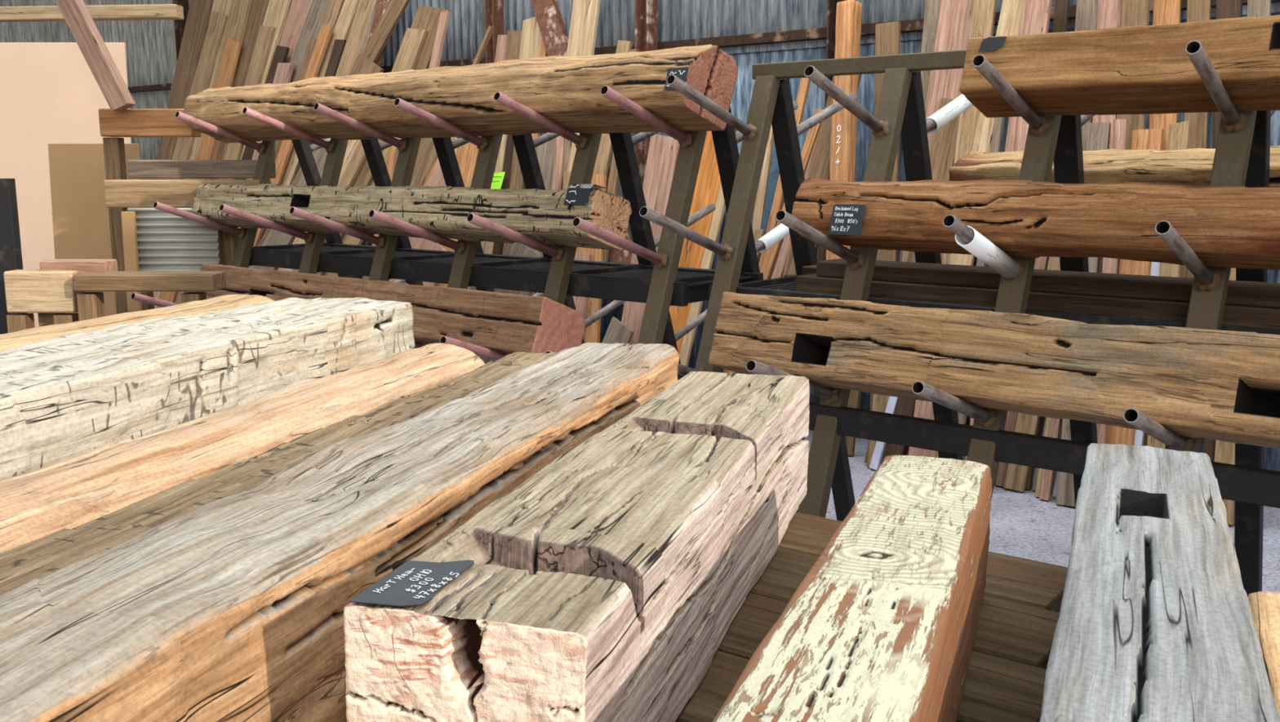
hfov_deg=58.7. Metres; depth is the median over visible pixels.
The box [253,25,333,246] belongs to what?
plank
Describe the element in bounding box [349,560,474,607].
price card
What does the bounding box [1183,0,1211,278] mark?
plank
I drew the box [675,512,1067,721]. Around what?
display table
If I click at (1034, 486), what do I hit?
plank
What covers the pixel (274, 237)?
plank
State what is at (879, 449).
plank
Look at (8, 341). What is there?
timber
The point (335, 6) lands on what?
plank
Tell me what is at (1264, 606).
timber
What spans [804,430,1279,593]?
floor
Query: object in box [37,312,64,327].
post
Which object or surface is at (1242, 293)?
board
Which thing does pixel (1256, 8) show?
plank
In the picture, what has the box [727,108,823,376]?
plank
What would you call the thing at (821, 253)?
plank
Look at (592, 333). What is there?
plank
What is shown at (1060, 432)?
plank
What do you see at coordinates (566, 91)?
timber
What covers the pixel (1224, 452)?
plank
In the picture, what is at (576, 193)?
price card
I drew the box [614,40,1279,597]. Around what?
rack
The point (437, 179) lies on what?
plank
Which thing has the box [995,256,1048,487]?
plank
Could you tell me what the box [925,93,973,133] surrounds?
pipe sleeve
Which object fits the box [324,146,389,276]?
plank
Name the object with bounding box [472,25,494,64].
plank
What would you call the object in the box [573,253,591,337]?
plank
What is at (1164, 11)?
plank
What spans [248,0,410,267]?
plank
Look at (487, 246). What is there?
plank
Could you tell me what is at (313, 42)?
plank
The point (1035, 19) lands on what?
plank
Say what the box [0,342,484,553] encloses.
timber
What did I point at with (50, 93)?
plywood sheet
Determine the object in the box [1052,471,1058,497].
plank
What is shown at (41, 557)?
timber
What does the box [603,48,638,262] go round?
plank
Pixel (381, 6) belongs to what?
plank
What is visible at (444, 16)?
plank
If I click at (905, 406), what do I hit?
plank
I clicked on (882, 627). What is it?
timber
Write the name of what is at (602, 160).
plank
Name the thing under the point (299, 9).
plank
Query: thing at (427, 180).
plank
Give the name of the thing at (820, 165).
plank
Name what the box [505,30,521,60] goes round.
plank
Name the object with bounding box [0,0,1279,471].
wall
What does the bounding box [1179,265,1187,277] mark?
plank
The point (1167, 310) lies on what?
board
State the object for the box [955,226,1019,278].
pipe sleeve
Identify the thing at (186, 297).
post
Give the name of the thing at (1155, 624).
timber
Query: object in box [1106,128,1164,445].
plank
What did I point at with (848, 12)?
wooden plank
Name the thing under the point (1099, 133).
plank
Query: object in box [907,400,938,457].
plank
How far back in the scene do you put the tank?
5.05 m
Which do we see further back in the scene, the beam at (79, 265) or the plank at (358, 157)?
the plank at (358, 157)
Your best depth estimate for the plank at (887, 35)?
5.44 m
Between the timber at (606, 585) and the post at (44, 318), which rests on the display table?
the timber at (606, 585)
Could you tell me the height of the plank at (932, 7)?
2.251 m
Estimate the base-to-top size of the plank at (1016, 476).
1.034 m
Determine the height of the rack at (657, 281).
1.646 m
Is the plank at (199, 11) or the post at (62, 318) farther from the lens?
the plank at (199, 11)
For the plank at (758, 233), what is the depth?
5.77 m
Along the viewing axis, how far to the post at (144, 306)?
5.21 m
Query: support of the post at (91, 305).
on the floor
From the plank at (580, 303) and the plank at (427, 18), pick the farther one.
the plank at (427, 18)
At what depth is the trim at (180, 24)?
9.79 m
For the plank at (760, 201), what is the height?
1.627 m
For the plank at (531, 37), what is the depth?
6.90 m
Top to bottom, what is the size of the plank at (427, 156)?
1.594 m
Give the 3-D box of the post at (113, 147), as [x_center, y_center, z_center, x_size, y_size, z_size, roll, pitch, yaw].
[-2.462,-0.311,5.445,0.070,1.489,0.070,0,10,0]
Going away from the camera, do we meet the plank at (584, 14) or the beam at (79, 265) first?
the beam at (79, 265)
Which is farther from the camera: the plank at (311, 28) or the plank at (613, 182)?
the plank at (311, 28)
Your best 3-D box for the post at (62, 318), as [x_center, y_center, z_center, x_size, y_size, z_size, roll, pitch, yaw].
[-2.177,0.217,4.388,0.070,0.801,0.070,0,10,0]
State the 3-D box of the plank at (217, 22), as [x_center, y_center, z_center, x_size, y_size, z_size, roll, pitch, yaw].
[-3.808,-1.539,9.343,1.032,2.598,0.159,0,10,-1]
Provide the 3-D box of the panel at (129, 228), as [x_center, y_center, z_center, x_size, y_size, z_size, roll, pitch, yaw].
[-2.256,-0.086,5.104,0.052,1.160,0.030,0,9,0]
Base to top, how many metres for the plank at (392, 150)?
1.498 m
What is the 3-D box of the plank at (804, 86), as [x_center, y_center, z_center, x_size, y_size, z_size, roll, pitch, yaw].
[0.633,-0.522,5.738,0.479,1.803,0.051,-5,11,-25]
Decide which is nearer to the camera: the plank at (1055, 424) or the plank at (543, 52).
the plank at (1055, 424)
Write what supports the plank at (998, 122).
on the floor
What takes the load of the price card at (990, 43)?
attached to the timber at (1137, 69)
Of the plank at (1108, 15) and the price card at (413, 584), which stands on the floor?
the plank at (1108, 15)
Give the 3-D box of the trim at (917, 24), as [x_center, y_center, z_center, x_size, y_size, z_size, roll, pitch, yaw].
[1.489,-1.665,5.606,10.100,0.055,0.066,8,12,39]
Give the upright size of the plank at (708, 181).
1.557 m
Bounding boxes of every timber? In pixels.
[0,294,274,351]
[0,297,415,480]
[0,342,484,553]
[0,342,679,721]
[0,351,555,596]
[183,44,737,142]
[191,183,631,250]
[195,263,585,354]
[343,371,809,721]
[707,292,1279,449]
[712,455,992,721]
[791,178,1279,270]
[948,145,1279,186]
[959,14,1279,117]
[1039,443,1279,721]
[1248,591,1279,715]
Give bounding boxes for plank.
[54,0,135,111]
[151,0,213,179]
[153,0,231,308]
[156,36,242,308]
[166,10,227,179]
[174,0,252,304]
[186,0,291,292]
[187,25,275,292]
[212,0,269,179]
[217,44,289,264]
[237,62,295,228]
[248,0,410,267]
[248,138,327,270]
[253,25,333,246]
[260,0,359,239]
[274,37,316,160]
[278,0,312,62]
[278,139,359,271]
[289,0,329,82]
[292,139,366,272]
[293,39,346,179]
[315,158,373,275]
[316,0,344,44]
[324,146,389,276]
[335,0,375,76]
[348,53,383,75]
[359,0,377,53]
[361,4,450,244]
[362,137,437,281]
[366,0,391,66]
[372,145,395,246]
[377,27,427,151]
[387,157,438,280]
[388,137,457,282]
[392,146,398,176]
[417,238,446,286]
[424,142,479,344]
[428,10,450,68]
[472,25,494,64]
[474,134,506,290]
[477,242,542,364]
[492,134,514,254]
[494,34,506,62]
[502,146,524,254]
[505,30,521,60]
[519,16,542,189]
[524,39,547,189]
[529,137,570,296]
[530,0,632,304]
[551,135,564,189]
[562,0,600,189]
[563,170,571,189]
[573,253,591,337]
[575,173,606,343]
[593,40,632,178]
[601,316,634,343]
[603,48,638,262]
[621,133,679,344]
[669,130,736,355]
[679,183,725,377]
[723,229,764,373]
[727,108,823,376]
[751,125,773,234]
[758,142,779,279]
[759,77,810,272]
[770,127,820,279]
[782,74,862,277]
[802,168,829,439]
[826,0,862,260]
[844,390,860,456]
[864,97,959,463]
[866,394,889,466]
[869,396,898,470]
[870,21,900,410]
[883,397,915,460]
[899,0,941,262]
[901,0,973,455]
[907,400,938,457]
[942,0,996,264]
[948,0,1023,266]
[957,116,1004,425]
[965,0,1052,460]
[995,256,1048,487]
[1003,257,1060,493]
[1025,416,1042,489]
[1032,417,1046,491]
[1035,417,1050,497]
[1039,417,1062,501]
[1051,418,1062,493]
[1052,0,1069,32]
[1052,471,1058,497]
[1055,122,1111,506]
[1074,0,1097,151]
[1092,0,1121,149]
[1096,119,1127,444]
[1097,257,1102,272]
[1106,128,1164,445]
[1116,0,1150,274]
[1133,262,1159,445]
[1142,0,1181,445]
[1146,120,1190,448]
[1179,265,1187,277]
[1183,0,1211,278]
[1203,0,1242,462]
[1213,267,1235,525]
[1233,0,1271,524]
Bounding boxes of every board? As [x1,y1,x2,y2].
[795,273,1279,329]
[801,264,816,275]
[816,258,1279,308]
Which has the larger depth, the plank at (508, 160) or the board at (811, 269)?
the plank at (508, 160)
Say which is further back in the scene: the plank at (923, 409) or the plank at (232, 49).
the plank at (232, 49)
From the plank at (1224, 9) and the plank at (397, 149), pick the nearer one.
the plank at (1224, 9)
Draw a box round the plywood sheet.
[0,42,131,327]
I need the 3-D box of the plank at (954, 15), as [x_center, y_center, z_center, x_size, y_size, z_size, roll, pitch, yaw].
[1.320,-0.644,5.174,0.206,2.232,0.543,9,13,42]
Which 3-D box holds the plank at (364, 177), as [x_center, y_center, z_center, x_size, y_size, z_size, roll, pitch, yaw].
[-2.090,-0.628,7.398,1.014,1.455,0.086,3,10,19]
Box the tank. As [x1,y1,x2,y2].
[127,208,219,271]
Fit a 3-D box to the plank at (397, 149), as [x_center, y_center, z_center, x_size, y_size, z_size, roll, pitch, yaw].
[-1.535,-0.569,6.912,0.091,1.502,0.366,6,11,32]
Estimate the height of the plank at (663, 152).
1.531 m
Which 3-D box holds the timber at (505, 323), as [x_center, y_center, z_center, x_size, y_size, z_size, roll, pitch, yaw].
[-1.032,-0.198,4.261,2.014,0.244,0.254,8,12,39]
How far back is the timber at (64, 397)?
2.15 m
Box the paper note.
[490,172,505,189]
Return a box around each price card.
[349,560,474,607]
[563,183,607,205]
[664,66,688,89]
[828,204,865,235]
[978,36,1006,51]
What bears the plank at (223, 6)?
on the floor
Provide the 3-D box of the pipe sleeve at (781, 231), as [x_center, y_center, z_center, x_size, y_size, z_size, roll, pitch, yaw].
[0.493,-0.455,4.093,0.049,0.121,0.233,8,12,39]
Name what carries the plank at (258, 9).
on the floor
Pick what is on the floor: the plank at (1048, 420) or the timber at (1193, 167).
the plank at (1048, 420)
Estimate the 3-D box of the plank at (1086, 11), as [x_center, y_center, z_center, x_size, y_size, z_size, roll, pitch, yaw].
[1.838,-0.557,4.834,0.097,2.176,0.555,4,10,22]
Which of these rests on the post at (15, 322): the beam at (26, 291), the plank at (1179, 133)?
the beam at (26, 291)
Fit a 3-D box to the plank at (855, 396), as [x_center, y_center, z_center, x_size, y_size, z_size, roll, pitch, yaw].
[1.003,0.290,5.403,0.059,0.314,0.100,6,11,30]
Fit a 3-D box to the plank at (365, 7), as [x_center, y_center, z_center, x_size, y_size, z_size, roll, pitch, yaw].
[-2.233,-1.311,7.816,1.141,2.661,0.136,1,10,4]
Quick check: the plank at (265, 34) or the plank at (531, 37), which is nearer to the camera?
the plank at (531, 37)
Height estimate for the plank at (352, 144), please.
1.584 m
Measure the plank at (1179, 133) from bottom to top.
1.529 m
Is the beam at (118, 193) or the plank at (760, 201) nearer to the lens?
the beam at (118, 193)
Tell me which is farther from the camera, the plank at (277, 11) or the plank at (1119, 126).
the plank at (277, 11)
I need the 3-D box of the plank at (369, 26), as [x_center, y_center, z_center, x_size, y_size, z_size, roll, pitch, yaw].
[-2.098,-1.272,7.668,1.095,2.634,0.112,1,10,3]
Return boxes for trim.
[128,83,172,93]
[173,0,189,61]
[380,0,1279,72]
[484,0,503,63]
[635,0,657,186]
[824,0,845,108]
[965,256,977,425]
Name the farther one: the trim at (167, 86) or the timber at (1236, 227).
the trim at (167, 86)
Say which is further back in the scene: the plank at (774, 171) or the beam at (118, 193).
the plank at (774, 171)
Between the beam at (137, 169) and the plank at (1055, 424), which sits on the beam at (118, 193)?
the beam at (137, 169)
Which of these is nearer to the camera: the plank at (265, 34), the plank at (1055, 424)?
the plank at (1055, 424)
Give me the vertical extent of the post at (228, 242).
1.164 m
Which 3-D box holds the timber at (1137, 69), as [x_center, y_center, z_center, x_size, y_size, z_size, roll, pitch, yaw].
[1.393,-0.656,2.502,1.354,0.199,0.237,8,12,39]
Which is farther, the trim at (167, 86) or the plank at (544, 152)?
the trim at (167, 86)
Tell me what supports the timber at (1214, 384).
on the rack at (1242, 157)
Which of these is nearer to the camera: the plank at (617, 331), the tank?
the tank
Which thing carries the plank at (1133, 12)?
on the floor
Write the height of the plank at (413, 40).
2.210 m
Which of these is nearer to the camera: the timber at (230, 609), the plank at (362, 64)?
the timber at (230, 609)
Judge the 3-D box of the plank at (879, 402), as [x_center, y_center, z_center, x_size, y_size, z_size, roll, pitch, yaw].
[1.095,0.269,5.172,0.090,0.433,0.138,5,11,26]
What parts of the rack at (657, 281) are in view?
support arm, support arm, support arm, leg, support arm, support arm, support arm, leg, leg, support arm, support arm, support arm, leg, leg, support arm, support arm, support arm, support arm, leg, support arm, rail, support arm, support arm, leg, support arm, support arm, support arm, rail, support arm, leg, leg, support arm, support arm, support arm, support arm, leg, leg, support arm, support arm, leg, support arm, support arm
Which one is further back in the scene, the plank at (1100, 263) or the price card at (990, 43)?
the plank at (1100, 263)
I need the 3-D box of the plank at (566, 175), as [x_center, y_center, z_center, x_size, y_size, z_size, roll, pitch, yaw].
[-0.413,-0.390,6.368,0.063,1.331,0.417,1,10,3]
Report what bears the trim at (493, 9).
attached to the wall
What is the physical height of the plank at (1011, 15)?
2.186 m
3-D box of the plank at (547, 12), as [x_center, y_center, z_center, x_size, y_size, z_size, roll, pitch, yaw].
[-0.217,-0.989,6.362,0.102,2.512,1.690,-6,11,-30]
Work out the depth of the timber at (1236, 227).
2.65 m
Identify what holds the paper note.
attached to the plank at (508, 160)
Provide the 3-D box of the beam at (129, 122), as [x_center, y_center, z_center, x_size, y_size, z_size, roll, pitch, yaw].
[-2.279,-1.109,5.299,0.424,0.126,0.120,0,10,0]
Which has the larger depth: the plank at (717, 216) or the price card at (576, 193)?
the plank at (717, 216)
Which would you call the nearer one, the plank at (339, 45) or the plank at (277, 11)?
the plank at (339, 45)
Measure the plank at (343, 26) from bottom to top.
2.675 m
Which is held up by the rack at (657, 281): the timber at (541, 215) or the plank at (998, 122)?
the timber at (541, 215)
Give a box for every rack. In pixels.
[131,85,799,512]
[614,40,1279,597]
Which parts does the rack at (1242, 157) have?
support arm, support arm, support arm, leg, support arm, leg, support arm, support arm, support arm, leg, rail, support arm, leg, support arm, support arm, rail, support arm, leg, rail, leg, support arm, support arm, support arm, leg, support arm, leg, support arm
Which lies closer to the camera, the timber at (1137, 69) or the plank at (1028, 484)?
the timber at (1137, 69)
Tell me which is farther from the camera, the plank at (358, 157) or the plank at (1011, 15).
the plank at (358, 157)
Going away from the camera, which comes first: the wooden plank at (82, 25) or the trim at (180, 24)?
the wooden plank at (82, 25)
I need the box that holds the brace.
[0,4,183,22]
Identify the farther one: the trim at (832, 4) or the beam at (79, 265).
the trim at (832, 4)
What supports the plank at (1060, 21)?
on the floor
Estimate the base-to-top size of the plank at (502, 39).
2.174 m
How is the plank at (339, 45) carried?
on the floor
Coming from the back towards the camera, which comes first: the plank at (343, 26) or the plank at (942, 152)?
the plank at (343, 26)
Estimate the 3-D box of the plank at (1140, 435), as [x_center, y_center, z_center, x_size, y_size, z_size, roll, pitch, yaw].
[1.937,0.091,4.507,0.156,1.008,0.255,7,12,36]
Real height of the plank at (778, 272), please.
1.615 m
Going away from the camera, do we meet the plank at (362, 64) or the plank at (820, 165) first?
the plank at (820, 165)
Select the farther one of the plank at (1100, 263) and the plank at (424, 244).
the plank at (424, 244)
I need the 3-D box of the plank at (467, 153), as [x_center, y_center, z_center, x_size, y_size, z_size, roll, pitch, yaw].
[-1.084,-0.480,6.372,0.412,1.507,0.167,-7,12,-34]
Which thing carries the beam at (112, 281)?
on the post at (91, 305)
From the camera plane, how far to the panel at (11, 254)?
4.39 m
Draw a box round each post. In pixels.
[6,313,35,333]
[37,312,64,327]
[53,313,79,324]
[76,292,105,320]
[102,137,128,314]
[125,208,154,311]
[180,292,206,303]
[217,226,238,266]
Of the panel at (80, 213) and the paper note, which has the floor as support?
the panel at (80, 213)
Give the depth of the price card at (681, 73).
3.35 m
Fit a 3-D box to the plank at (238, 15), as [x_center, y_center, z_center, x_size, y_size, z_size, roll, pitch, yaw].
[-3.428,-1.621,9.013,0.916,2.871,0.222,-3,10,-16]
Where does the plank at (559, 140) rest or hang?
on the floor
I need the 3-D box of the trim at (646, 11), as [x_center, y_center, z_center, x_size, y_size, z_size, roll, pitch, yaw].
[0.037,-2.139,6.615,0.102,4.700,0.090,8,12,39]
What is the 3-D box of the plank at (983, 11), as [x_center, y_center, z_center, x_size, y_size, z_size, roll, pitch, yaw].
[1.406,-0.603,5.023,0.105,2.202,0.525,6,12,33]
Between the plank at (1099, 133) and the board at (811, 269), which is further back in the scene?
the plank at (1099, 133)
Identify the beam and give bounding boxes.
[3,269,85,312]
[39,259,118,273]
[72,271,226,291]
[98,108,201,137]
[103,179,271,208]
[127,160,275,178]
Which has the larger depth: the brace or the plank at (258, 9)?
the plank at (258, 9)
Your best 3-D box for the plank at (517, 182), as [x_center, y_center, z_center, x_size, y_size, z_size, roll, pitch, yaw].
[-0.786,-0.541,6.749,0.099,1.502,0.377,5,11,28]
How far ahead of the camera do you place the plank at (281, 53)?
8.38 m
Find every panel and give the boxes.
[0,178,26,334]
[48,143,140,316]
[121,211,142,312]
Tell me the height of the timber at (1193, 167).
0.292 m
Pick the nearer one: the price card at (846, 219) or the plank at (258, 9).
the price card at (846, 219)
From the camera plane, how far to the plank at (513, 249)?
6.58 m
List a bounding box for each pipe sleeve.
[755,223,789,253]
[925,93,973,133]
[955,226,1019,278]
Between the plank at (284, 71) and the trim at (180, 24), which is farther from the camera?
the trim at (180, 24)
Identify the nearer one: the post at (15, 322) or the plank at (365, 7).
the post at (15, 322)

